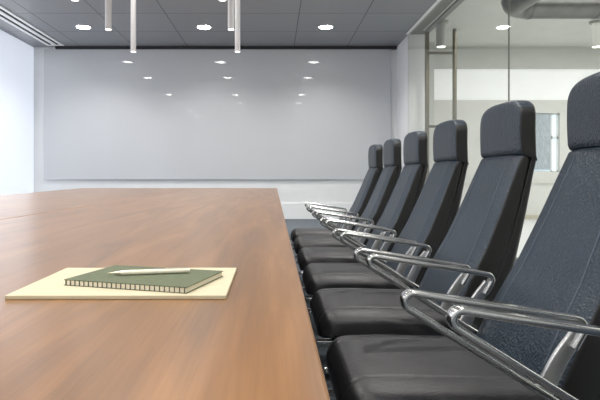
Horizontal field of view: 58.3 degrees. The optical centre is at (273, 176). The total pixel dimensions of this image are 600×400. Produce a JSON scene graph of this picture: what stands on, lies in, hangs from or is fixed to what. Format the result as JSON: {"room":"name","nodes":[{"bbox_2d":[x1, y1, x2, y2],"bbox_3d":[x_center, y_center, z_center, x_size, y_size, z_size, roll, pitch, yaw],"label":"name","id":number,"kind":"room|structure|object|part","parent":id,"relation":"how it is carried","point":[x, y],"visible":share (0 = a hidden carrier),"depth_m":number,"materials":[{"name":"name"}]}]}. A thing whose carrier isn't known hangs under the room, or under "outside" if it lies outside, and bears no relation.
{"room":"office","nodes":[
{"label":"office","id":0,"kind":"room"},
{"bbox_2d":[0,0,598,46],"bbox_3d":[2.125,-2.880,4.675,14.950,0.100,16.150,0,0,0],"label":"ceiling","id":1,"kind":"structure","parent":0,"point":[158,22],"depth_m":10.00,"materials":[{"name":"grey tile"}]},
{"bbox_2d":[0,5,63,45],"bbox_3d":[-4.690,-2.820,5.570,0.360,0.019,11.940,0,0,0],"label":"ceiling vent","id":2,"kind":"object","parent":1,"relation":"in","point":[6,15],"visible":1,"depth_m":10.17,"materials":[{"name":"white metal"}]},
{"bbox_2d":[75,25,91,29],"bbox_3d":[-3.600,-2.822,10.150,0.310,0.014,0.310,0,0,0],"label":"recessed light","id":3,"kind":"object","parent":1,"relation":"in","point":[85,27],"visible":1,"depth_m":10.15,"materials":[{"name":"white"}]},
{"bbox_2d":[105,0,111,30],"bbox_3d":[-1.435,-2.050,4.650,0.082,1.559,0.082,0,0,0],"label":"pendant lamp","id":4,"kind":"object","parent":1,"relation":"hanging from","point":[108,3],"visible":1,"depth_m":4.63,"materials":[{"name":"white metal"}]},
{"bbox_2d":[131,0,135,52],"bbox_3d":[-1.435,-2.050,5.480,0.082,1.559,0.082,0,0,0],"label":"pendant lamp","id":5,"kind":"object","parent":1,"relation":"hanging from","point":[133,2],"visible":1,"depth_m":5.46,"materials":[{"name":"white metal"}]},
{"bbox_2d":[196,25,211,29],"bbox_3d":[-1.320,-2.822,10.150,0.310,0.014,0.310,0,0,0],"label":"recessed light","id":6,"kind":"object","parent":1,"relation":"in","point":[204,27],"visible":1,"depth_m":10.15,"materials":[{"name":"white"}]},
{"bbox_2d":[228,0,233,30],"bbox_3d":[-0.372,-2.050,4.650,0.082,1.559,0.082,0,0,0],"label":"pendant lamp","id":7,"kind":"object","parent":1,"relation":"hanging from","point":[230,2],"visible":1,"depth_m":4.63,"materials":[{"name":"white metal"}]},
{"bbox_2d":[235,0,239,52],"bbox_3d":[-0.372,-2.050,5.480,0.082,1.559,0.082,0,0,0],"label":"pendant lamp","id":8,"kind":"object","parent":1,"relation":"hanging from","point":[237,2],"visible":1,"depth_m":5.46,"materials":[{"name":"white metal"}]},
{"bbox_2d":[318,25,333,29],"bbox_3d":[0.978,-2.822,10.150,0.310,0.014,0.310,0,0,0],"label":"recessed light","id":9,"kind":"object","parent":1,"relation":"in","point":[324,27],"visible":1,"depth_m":10.15,"materials":[{"name":"white"}]},
{"bbox_2d":[423,0,455,30],"bbox_3d":[2.877,-2.808,3.465,0.025,0.027,13.730,0,0,0],"label":"trim","id":10,"kind":"structure","parent":1,"relation":"attached to","point":[453,1],"depth_m":9.32,"materials":[{"name":"silver metal"}]},
{"bbox_2d":[436,19,447,47],"bbox_3d":[3.048,-2.596,9.800,0.255,0.466,0.255,0,0,0],"label":"pendant lamp","id":11,"kind":"object","parent":1,"relation":"hanging from","point":[440,27],"visible":0.94,"depth_m":9.73,"materials":[{"name":"white metal"}]},
{"bbox_2d":[424,0,464,32],"bbox_3d":[2.960,-2.801,3.500,0.100,0.042,13.800,0,0,0],"label":"trim","id":12,"kind":"structure","parent":1,"relation":"attached to","point":[456,3],"depth_m":9.27,"materials":[{"name":"grey metal"}]},
{"bbox_2d":[425,29,456,181],"bbox_3d":[3.209,-0.953,10.326,0.593,3.767,0.105,0,0,3],"label":"door","id":13,"kind":"structure","parent":12,"relation":"attached to","point":[454,32],"depth_m":10.30,"materials":[{"name":"metal"}]},
{"bbox_3d":[3.217,-2.369,10.300,0.494,0.050,0.030,0,0,0],"label":"handle rail","id":14,"kind":"part","parent":13,"relation":"part of","materials":[{"name":"grey metal"}]},
{"bbox_3d":[3.464,-1.403,10.300,0.080,2.867,0.080,0,0,0],"label":"handle","id":15,"kind":"part","parent":13,"relation":"part of","materials":[{"name":"metal"}]},
{"bbox_2d":[501,0,599,19],"bbox_3d":[6.438,-2.589,6.303,6.284,0.483,3.807,0,0,0],"label":"ventilation duct","id":16,"kind":"object","parent":1,"relation":"hanging from","point":[521,9],"visible":0.96,"depth_m":7.82,"materials":[{"name":"grey metal"}]},
{"bbox_2d":[589,19,599,47],"bbox_3d":[5.895,-2.596,9.800,0.255,0.466,0.255,0,0,0],"label":"pendant lamp","id":17,"kind":"object","parent":1,"relation":"hanging from","point":[595,24],"visible":1,"depth_m":9.74,"materials":[{"name":"white"}]},
{"bbox_2d":[34,47,570,214],"bbox_3d":[2.125,-1.000,11.850,14.950,3.860,0.200,0,0,0],"label":"wall","id":18,"kind":"structure","parent":0,"point":[289,190],"depth_m":11.75,"materials":[{"name":"white paint"}]},
{"bbox_2d":[44,49,390,178],"bbox_3d":[-1.230,-1.353,11.721,7.560,2.835,0.050,0,0,0],"label":"whiteboard","id":19,"kind":"object","parent":18,"relation":"attached to","point":[109,113],"visible":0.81,"depth_m":11.70,"materials":[{"name":"white glass"}]},
{"bbox_2d":[55,46,396,49],"bbox_3d":[-1.040,-2.802,11.700,7.420,0.054,0.099,0,0,0],"label":"trim","id":20,"kind":"structure","parent":18,"relation":"attached to","point":[56,47],"depth_m":11.65,"materials":[{"name":"grey"}]},
{"bbox_2d":[281,203,352,218],"bbox_3d":[-1.280,0.755,11.735,7.900,0.350,0.030,0,0,0],"label":"baseboard","id":21,"kind":"structure","parent":18,"relation":"attached to","point":[290,210],"depth_m":11.72,"materials":[{"name":"white"}]},
{"bbox_2d":[464,181,554,182],"bbox_3d":[6.305,0.120,11.732,6.590,0.060,0.035,0,0,0],"label":"trim","id":22,"kind":"structure","parent":18,"relation":"attached to","point":[465,181],"depth_m":11.71,"materials":[{"name":"beige paint"}]},
{"bbox_2d":[434,69,599,99],"bbox_3d":[6.496,-2.018,11.825,6.208,0.689,0.030,0,0,0],"label":"window","id":23,"kind":"structure","parent":18,"relation":"in","point":[472,84],"depth_m":11.81,"materials":[{"name":"white glass"}]},
{"bbox_2d":[434,47,599,68],"bbox_3d":[6.305,-2.597,11.825,6.590,0.467,0.250,0,0,0],"label":"trim","id":24,"kind":"structure","parent":18,"relation":"attached to","point":[467,57],"depth_m":11.70,"materials":[{"name":"beige paint"}]},
{"bbox_2d":[525,215,538,218],"bbox_3d":[6.305,0.885,11.740,6.590,0.090,0.020,0,0,0],"label":"baseboard","id":25,"kind":"structure","parent":18,"relation":"attached to","point":[526,216],"depth_m":11.73,"materials":[{"name":"beige"}]},
{"bbox_2d":[534,113,557,171],"bbox_3d":[5.973,-0.744,11.850,0.569,1.291,0.060,0,0,0],"label":"window","id":26,"kind":"structure","parent":18,"relation":"in","point":[554,116],"depth_m":11.84,"materials":[{"name":"white paint"}]},
{"bbox_2d":[534,114,550,169],"bbox_3d":[5.896,-0.759,11.800,0.374,1.221,0.020,0,0,0],"label":"window blind","id":27,"kind":"object","parent":26,"relation":"attached to","point":[543,121],"visible":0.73,"depth_m":11.79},
{"bbox_2d":[396,34,424,171],"bbox_3d":[2.840,-0.950,11.215,0.320,3.760,1.070,0,0,0],"label":"wall","id":28,"kind":"structure","parent":0,"point":[410,53],"depth_m":10.68,"materials":[{"name":"white paint"}]},
{"bbox_2d":[406,0,452,34],"bbox_3d":[2.845,-2.826,3.635,0.330,0.008,14.070,0,0,0],"label":"trim","id":29,"kind":"structure","parent":28,"relation":"attached to","point":[442,4],"depth_m":9.47,"materials":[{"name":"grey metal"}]},
{"bbox_2d":[285,219,536,399],"bbox_3d":[2.125,0.980,4.675,14.950,0.100,16.150,0,0,0],"label":"floor","id":30,"kind":"structure","parent":0,"point":[291,224],"depth_m":7.57,"materials":[{"name":"grey carpet"}]},
{"bbox_2d":[0,188,329,399],"bbox_3d":[-1.546,0.560,3.795,3.189,0.740,9.990,0,0,0],"label":"conference table","id":31,"kind":"object","parent":30,"relation":"on","point":[257,342],"visible":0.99,"depth_m":0.77,"materials":[{"name":"brown wood"}]},
{"bbox_2d":[5,268,236,299],"bbox_3d":[-0.245,0.187,0.955,0.342,0.006,0.252,0,0,0],"label":"paper pad","id":32,"kind":"object","parent":31,"relation":"on","point":[53,286],"visible":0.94,"depth_m":0.86,"materials":[{"name":"beige paper"}]},
{"bbox_2d":[64,265,222,293],"bbox_3d":[-0.224,0.178,0.946,0.227,0.010,0.154,0,0,17],"label":"notebook","id":33,"kind":"object","parent":32,"relation":"on","point":[185,283],"visible":0.99,"depth_m":0.90,"materials":[{"name":"green paper"}]},
{"bbox_2d":[108,267,189,274],"bbox_3d":[-0.221,0.168,0.951,0.142,0.010,0.010,0,0,-12],"label":"pen","id":34,"kind":"object","parent":33,"relation":"on","point":[178,269],"visible":1,"depth_m":0.95,"materials":[{"name":"beige plastic"}]},
{"bbox_2d":[290,144,382,273],"bbox_3d":[0.536,0.326,4.701,0.780,1.208,0.578,0,0,0],"label":"office chair","id":35,"kind":"object","parent":30,"relation":"on","point":[375,153],"visible":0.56,"depth_m":4.52,"materials":[{"name":"leather"}]},
{"bbox_3d":[0.421,0.507,4.689,0.538,0.096,0.476,0,0,0],"label":"seat","id":36,"kind":"part","parent":35,"relation":"part of","materials":[{"name":"black leather"}]},
{"bbox_3d":[0.501,0.390,4.945,0.435,0.307,0.030,0,0,0],"label":"armrest","id":37,"kind":"part","parent":35,"relation":"part of","materials":[{"name":"metal"}]},
{"bbox_3d":[0.492,0.396,4.427,0.453,0.318,0.030,0,0,0],"label":"armrest","id":38,"kind":"part","parent":35,"relation":"part of","materials":[{"name":"metal"}]},
{"bbox_3d":[0.602,0.388,4.427,0.101,0.139,0.012,0,0,0],"label":"armrest post","id":39,"kind":"part","parent":35,"relation":"part of","materials":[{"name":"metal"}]},
{"bbox_3d":[0.744,0.229,4.689,0.317,0.617,0.469,0,0,0],"label":"backrest","id":40,"kind":"part","parent":35,"relation":"part of","materials":[{"name":"black leather"}]},
{"bbox_2d":[293,139,401,306],"bbox_3d":[0.536,0.326,4.041,0.780,1.208,0.578,0,0,0],"label":"office chair","id":41,"kind":"object","parent":30,"relation":"on","point":[392,162],"visible":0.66,"depth_m":3.86,"materials":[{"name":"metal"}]},
{"bbox_3d":[0.421,0.507,4.029,0.538,0.096,0.476,0,0,0],"label":"seat","id":42,"kind":"part","parent":41,"relation":"part of","materials":[{"name":"black leather"}]},
{"bbox_3d":[0.501,0.390,4.285,0.435,0.307,0.030,0,0,0],"label":"armrest","id":43,"kind":"part","parent":41,"relation":"part of","materials":[{"name":"metal"}]},
{"bbox_3d":[0.492,0.396,3.767,0.453,0.318,0.030,0,0,0],"label":"armrest","id":44,"kind":"part","parent":41,"relation":"part of","materials":[{"name":"metal"}]},
{"bbox_3d":[0.620,0.388,4.285,0.101,0.139,0.012,0,0,0],"label":"armrest post","id":45,"kind":"part","parent":41,"relation":"part of","materials":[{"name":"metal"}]},
{"bbox_3d":[0.602,0.388,3.767,0.101,0.139,0.012,0,0,0],"label":"armrest post","id":46,"kind":"part","parent":41,"relation":"part of","materials":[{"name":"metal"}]},
{"bbox_3d":[0.744,0.229,4.029,0.317,0.617,0.469,0,0,0],"label":"backrest","id":47,"kind":"part","parent":41,"relation":"part of","materials":[{"name":"black leather"}]},
{"bbox_2d":[296,131,428,311],"bbox_3d":[0.536,0.326,3.381,0.780,1.208,0.578,0,0,0],"label":"office chair","id":48,"kind":"object","parent":30,"relation":"on","point":[410,183],"visible":0.58,"depth_m":3.21,"materials":[{"name":"leather"}]},
{"bbox_3d":[0.421,0.507,3.369,0.538,0.096,0.476,0,0,0],"label":"seat","id":49,"kind":"part","parent":48,"relation":"part of","materials":[{"name":"black leather"}]},
{"bbox_3d":[0.501,0.390,3.625,0.435,0.307,0.030,0,0,0],"label":"armrest","id":50,"kind":"part","parent":48,"relation":"part of","materials":[{"name":"metal"}]},
{"bbox_3d":[0.492,0.396,3.107,0.453,0.318,0.030,0,0,0],"label":"armrest","id":51,"kind":"part","parent":48,"relation":"part of","materials":[{"name":"metal"}]},
{"bbox_3d":[0.620,0.388,3.625,0.101,0.139,0.012,0,0,0],"label":"armrest post","id":52,"kind":"part","parent":48,"relation":"part of","materials":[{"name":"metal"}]},
{"bbox_3d":[0.602,0.388,3.107,0.101,0.139,0.012,0,0,0],"label":"armrest post","id":53,"kind":"part","parent":48,"relation":"part of","materials":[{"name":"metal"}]},
{"bbox_3d":[0.744,0.229,3.369,0.317,0.617,0.469,0,0,0],"label":"backrest","id":54,"kind":"part","parent":48,"relation":"part of","materials":[{"name":"black leather"}]},
{"bbox_2d":[301,120,468,340],"bbox_3d":[0.536,0.326,2.721,0.780,1.208,0.578,0,0,0],"label":"office chair","id":55,"kind":"object","parent":30,"relation":"on","point":[437,205],"visible":0.65,"depth_m":2.54,"materials":[{"name":"leather"}]},
{"bbox_3d":[0.501,0.390,2.965,0.435,0.307,0.030,0,0,0],"label":"armrest","id":56,"kind":"part","parent":55,"relation":"part of","materials":[{"name":"metal"}]},
{"bbox_3d":[0.421,0.507,2.709,0.538,0.096,0.476,0,0,0],"label":"seat","id":57,"kind":"part","parent":55,"relation":"part of","materials":[{"name":"black leather"}]},
{"bbox_3d":[0.492,0.396,2.447,0.453,0.318,0.030,0,0,0],"label":"armrest","id":58,"kind":"part","parent":55,"relation":"part of","materials":[{"name":"metal"}]},
{"bbox_3d":[0.620,0.388,2.965,0.101,0.139,0.012,0,0,0],"label":"armrest post","id":59,"kind":"part","parent":55,"relation":"part of","materials":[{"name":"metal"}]},
{"bbox_3d":[0.602,0.388,2.447,0.101,0.139,0.012,0,0,0],"label":"armrest post","id":60,"kind":"part","parent":55,"relation":"part of","materials":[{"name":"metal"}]},
{"bbox_3d":[0.744,0.229,2.709,0.317,0.617,0.469,0,0,0],"label":"backrest","id":61,"kind":"part","parent":55,"relation":"part of","materials":[{"name":"black leather"}]},
{"bbox_2d":[309,100,536,396],"bbox_3d":[0.536,0.326,2.061,0.780,1.208,0.578,0,0,0],"label":"office chair","id":62,"kind":"object","parent":30,"relation":"on","point":[485,232],"visible":0.77,"depth_m":1.89,"materials":[{"name":"leather"}]},
{"bbox_3d":[0.295,0.843,2.099,0.235,0.050,0.044,0,0,18],"label":"leg","id":63,"kind":"part","parent":62,"relation":"part of","materials":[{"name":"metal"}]},
{"bbox_3d":[0.501,0.390,2.305,0.435,0.307,0.030,0,0,0],"label":"armrest","id":64,"kind":"part","parent":62,"relation":"part of","materials":[{"name":"metal"}]},
{"bbox_3d":[0.421,0.507,2.049,0.538,0.096,0.476,0,0,0],"label":"seat","id":65,"kind":"part","parent":62,"relation":"part of","materials":[{"name":"black leather"}]},
{"bbox_3d":[0.492,0.396,1.787,0.453,0.318,0.030,0,0,0],"label":"armrest","id":66,"kind":"part","parent":62,"relation":"part of","materials":[{"name":"metal"}]},
{"bbox_3d":[0.620,0.388,2.305,0.101,0.139,0.012,0,0,0],"label":"armrest post","id":67,"kind":"part","parent":62,"relation":"part of","materials":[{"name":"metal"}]},
{"bbox_3d":[0.602,0.388,1.787,0.101,0.139,0.012,0,0,0],"label":"armrest post","id":68,"kind":"part","parent":62,"relation":"part of","materials":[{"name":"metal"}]},
{"bbox_3d":[0.744,0.229,2.049,0.317,0.617,0.469,0,0,0],"label":"backrest","id":69,"kind":"part","parent":62,"relation":"part of","materials":[{"name":"black fabric"}]},
{"bbox_2d":[323,72,599,399],"bbox_3d":[0.536,0.326,1.401,0.780,1.208,0.578,0,0,0],"label":"office chair","id":70,"kind":"object","parent":30,"relation":"on","point":[555,274],"visible":0.96,"depth_m":1.32,"materials":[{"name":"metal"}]},
{"bbox_3d":[0.501,0.390,1.645,0.435,0.307,0.030,0,0,0],"label":"armrest","id":71,"kind":"part","parent":70,"relation":"part of","materials":[{"name":"metal"}]},
{"bbox_3d":[0.421,0.507,1.389,0.538,0.096,0.476,0,0,0],"label":"seat","id":72,"kind":"part","parent":70,"relation":"part of","materials":[{"name":"black leather"}]},
{"bbox_3d":[0.620,0.388,1.645,0.101,0.139,0.012,0,0,0],"label":"armrest post","id":73,"kind":"part","parent":70,"relation":"part of","materials":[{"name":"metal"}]},
{"bbox_3d":[0.492,0.396,1.127,0.453,0.318,0.030,0,0,0],"label":"armrest","id":74,"kind":"part","parent":70,"relation":"part of","materials":[{"name":"metal"}]},
{"bbox_3d":[0.744,0.229,1.389,0.317,0.617,0.469,0,0,0],"label":"backrest","id":75,"kind":"part","parent":70,"relation":"part of","materials":[{"name":"black leather"}]},
{"bbox_3d":[0.602,0.388,1.127,0.101,0.139,0.012,0,0,0],"label":"armrest post","id":76,"kind":"part","parent":70,"relation":"part of","materials":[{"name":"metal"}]},
{"bbox_3d":[2.665,0.910,3.635,0.050,0.040,14.070,0,0,0],"label":"trim","id":77,"kind":"structure","parent":30,"relation":"on","visible":0},
{"bbox_2d":[508,0,509,100],"bbox_3d":[2.660,-0.964,6.082,0.013,3.708,0.014,0,0,0],"label":"trim","id":78,"kind":"structure","parent":77,"relation":"on","point":[508,0],"depth_m":6.08,"materials":[{"name":"grey metal"}]},
{"bbox_2d":[429,42,433,172],"bbox_3d":[3.185,-0.950,11.525,0.370,3.760,0.450,0,0,0],"label":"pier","id":79,"kind":"object","parent":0,"point":[431,44],"visible":0.14,"depth_m":11.30,"materials":[{"name":"beige paint"}]},
{"bbox_2d":[445,304,599,399],"bbox_3d":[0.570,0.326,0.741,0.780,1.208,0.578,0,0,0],"label":"armrest","id":80,"kind":"object","parent":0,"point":[453,313],"visible":1,"depth_m":0.97,"materials":[{"name":"silver metal"}]},
{"bbox_3d":[-5.340,-0.950,4.175,0.140,3.760,15.150,0,0,0],"label":"wall","id":81,"kind":"structure","parent":0,"visible":0},
{"bbox_2d":[0,30,33,194],"bbox_3d":[-5.260,-0.970,9.175,0.020,3.700,5.110,0,0,0],"label":"window","id":82,"kind":"structure","parent":81,"relation":"in","point":[16,56],"depth_m":10.95,"materials":[{"name":"white glass"}]}
]}

